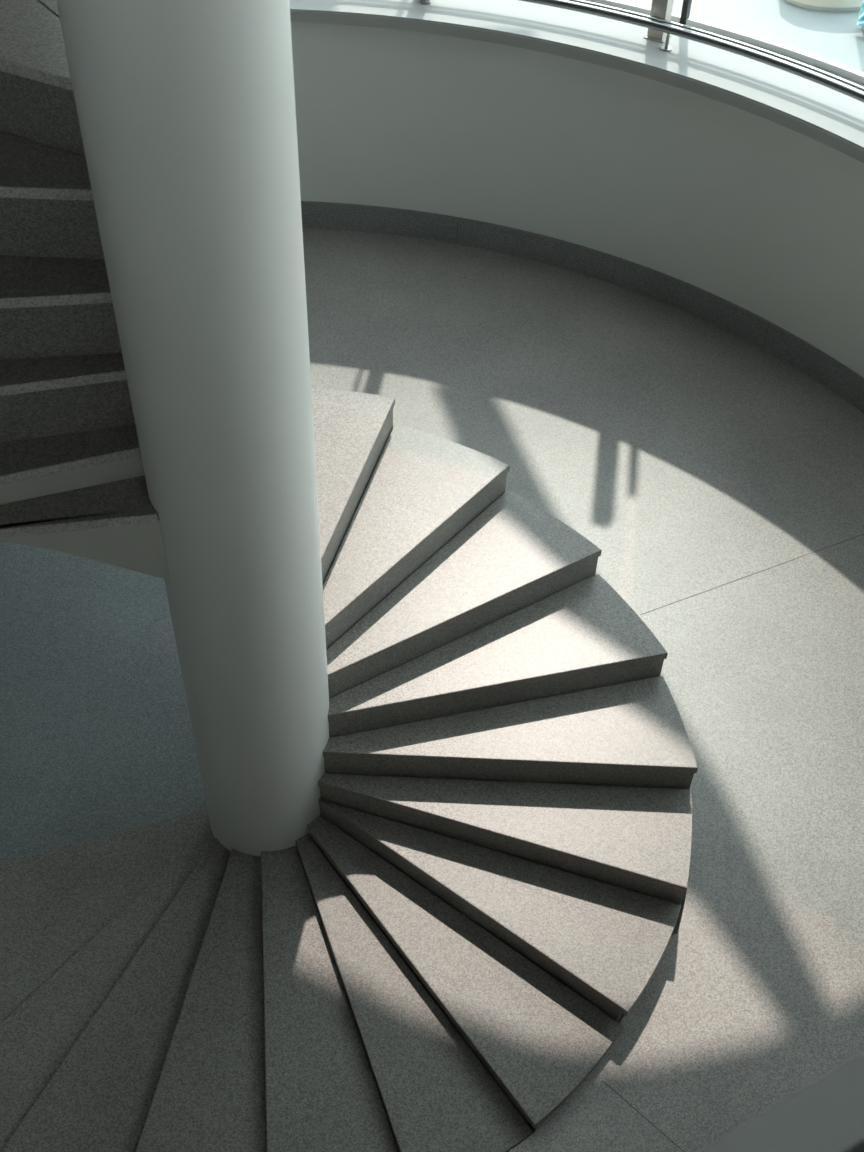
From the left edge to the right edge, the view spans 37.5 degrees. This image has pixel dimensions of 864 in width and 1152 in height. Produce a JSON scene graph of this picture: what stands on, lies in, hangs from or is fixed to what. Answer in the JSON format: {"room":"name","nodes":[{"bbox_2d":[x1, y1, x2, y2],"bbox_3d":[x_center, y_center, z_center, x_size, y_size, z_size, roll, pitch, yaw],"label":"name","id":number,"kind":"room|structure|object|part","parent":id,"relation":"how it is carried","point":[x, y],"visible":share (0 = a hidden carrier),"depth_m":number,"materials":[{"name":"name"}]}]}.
{"room":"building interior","nodes":[
{"label":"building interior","id":0,"kind":"room"},
{"bbox_2d":[0,541,678,935],"bbox_3d":[-0.691,1.108,5.589,6.800,0.100,6.800,2,46,0],"label":"floor","id":1,"kind":"structure","parent":0,"point":[97,738],"depth_m":5.97,"materials":[{"name":"stone"}]},
{"bbox_2d":[56,0,328,855],"bbox_3d":[-0.625,-0.883,3.515,0.540,5.650,0.540,2,46,0],"label":"column","id":2,"kind":"structure","parent":1,"relation":"on","point":[186,111],"depth_m":3.48,"materials":[{"name":"paint"}]},
{"bbox_2d":[0,0,169,579],"bbox_3d":[-1.643,-1.007,4.240,1.737,1.510,1.854,-9,47,-10],"label":"staircase","id":3,"kind":"structure","parent":2,"relation":"attached to","point":[73,481],"depth_m":3.86,"materials":[{"name":"stone"}]},
{"bbox_2d":[0,387,697,1151],"bbox_3d":[-0.475,0.877,4.881,2.739,1.250,3.238,32,53,26],"label":"spiral staircase","id":4,"kind":"structure","parent":1,"relation":"on","point":[491,874],"depth_m":4.99,"materials":[{"name":"stone"}]},
{"bbox_2d":[291,22,863,377],"bbox_3d":[1.317,-1.630,6.849,7.582,1.465,2.276,34,54,27],"label":"wall","id":5,"kind":"structure","parent":0,"point":[760,215],"depth_m":7.54,"materials":[{"name":"paint"}]},
{"bbox_2d":[289,0,863,149],"bbox_3d":[1.308,-2.147,6.268,7.649,0.012,2.436,34,54,27],"label":"window sill","id":6,"kind":"structure","parent":5,"relation":"attached to","point":[835,113],"depth_m":6.98,"materials":[{"name":"stone"}]},
{"bbox_2d":[643,0,673,42],"bbox_3d":[1.268,-3.434,6.616,0.120,1.268,0.120,24,50,20],"label":"steel post","id":7,"kind":"object","parent":6,"relation":"on","point":[662,9],"visible":0.83,"depth_m":6.95,"materials":[{"name":"grey metal"}]},
{"bbox_3d":[1.253,-2.998,7.070,0.120,0.008,0.120,24,50,20],"label":"plate","id":8,"kind":"part","parent":7,"relation":"part of","materials":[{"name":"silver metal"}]},
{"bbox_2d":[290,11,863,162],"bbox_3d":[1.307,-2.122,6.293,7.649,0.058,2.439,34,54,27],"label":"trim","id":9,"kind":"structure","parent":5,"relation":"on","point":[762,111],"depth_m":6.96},
{"bbox_2d":[301,201,863,412],"bbox_3d":[-0.976,0.579,5.542,8.239,0.186,8.239,2,46,0],"label":"baseboard","id":10,"kind":"structure","parent":5,"relation":"attached to","point":[726,315],"depth_m":8.03,"materials":[{"name":"stone"}]},
{"bbox_2d":[420,0,863,102],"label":"railing","id":11,"kind":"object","parent":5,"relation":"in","point":[675,17],"depth_m":6.82,"materials":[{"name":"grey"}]},
{"bbox_3d":[1.189,-1.937,5.960,2.400,0.138,7.541,-35,56,-30],"label":"handrail","id":12,"kind":"part","parent":11,"relation":"part of","materials":[{"name":"silver metal"}]},
{"bbox_3d":[1.432,-3.564,6.758,0.014,1.250,0.050,25,50,20],"label":"frame","id":13,"kind":"part","parent":11,"relation":"part of","materials":[{"name":"black"}]},
{"bbox_3d":[1.201,-1.976,5.933,2.371,0.034,7.541,-35,56,-30],"label":"rail","id":14,"kind":"part","parent":11,"relation":"part of","materials":[{"name":"silver metal"}]},
{"bbox_2d":[683,0,863,83],"bbox_3d":[2.309,-3.755,5.420,0.195,3.485,2.307,-34,56,-29],"label":"window","id":15,"kind":"structure","parent":5,"relation":"in","point":[783,49],"depth_m":6.97,"materials":[{"name":"white"}]},
{"bbox_3d":[1.448,-3.557,6.752,0.014,1.250,0.050,25,50,21],"label":"frame","id":16,"kind":"part","parent":15,"relation":"part of","materials":[{"name":"black"}]},
{"bbox_2d":[302,228,863,1151],"bbox_3d":[-0.980,0.713,5.681,8.640,0.201,8.640,2,46,0],"label":"floor","id":17,"kind":"structure","parent":0,"point":[718,484],"depth_m":6.35,"materials":[{"name":"stone"}]},
{"bbox_3d":[-0.677,1.182,1.878,6.546,0.150,2.265,2,46,0],"label":"floor","id":18,"kind":"structure","parent":0,"visible":0},
{"bbox_2d":[701,1053,863,1151],"bbox_3d":[-0.673,0.689,1.658,6.252,1.150,1.069,-4,46,-6],"label":"wall","id":19,"kind":"structure","parent":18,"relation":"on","point":[827,1115],"depth_m":1.10,"materials":[{"name":"paint"}]},
{"bbox_3d":[-0.673,0.700,1.669,6.249,1.120,1.061,-4,46,-6],"label":"panel","id":20,"kind":"part","parent":19,"relation":"part of","materials":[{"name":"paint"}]},
{"label":"outside","id":21,"kind":"structure","parent":0,"visible":0},
{"bbox_2d":[623,0,863,72],"bbox_3d":[4.930,-4.281,9.326,31.241,0.230,15.004,35,55,28],"label":"ground","id":22,"kind":"structure","parent":21,"point":[836,37],"depth_m":8.53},
{"bbox_2d":[786,0,862,11],"bbox_3d":[2.744,-4.127,8.685,0.680,0.380,0.480,2,46,0],"label":"stone bench","id":23,"kind":"object","parent":22,"relation":"on","point":[821,5],"visible":0.94,"depth_m":8.64,"materials":[{"name":"beige stone"}]},
{"bbox_3d":[2.745,-4.140,8.671,0.680,0.340,0.480,2,46,0],"label":"seat","id":24,"kind":"part","parent":23,"relation":"part of","materials":[{"name":"beige stone"}]},
{"bbox_2d":[857,0,863,39],"bbox_3d":[3.135,-3.830,8.114,0.660,0.810,0.220,8,46,6],"label":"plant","id":25,"kind":"object","parent":22,"relation":"on","point":[860,22],"visible":1,"depth_m":8.35,"materials":[{"name":"teal plant"}]},
{"bbox_3d":[3.135,-3.850,8.093,0.660,0.750,0.030,8,46,6],"label":"panel","id":26,"kind":"part","parent":25,"relation":"part of","materials":[{"name":"green plant"}]}
]}

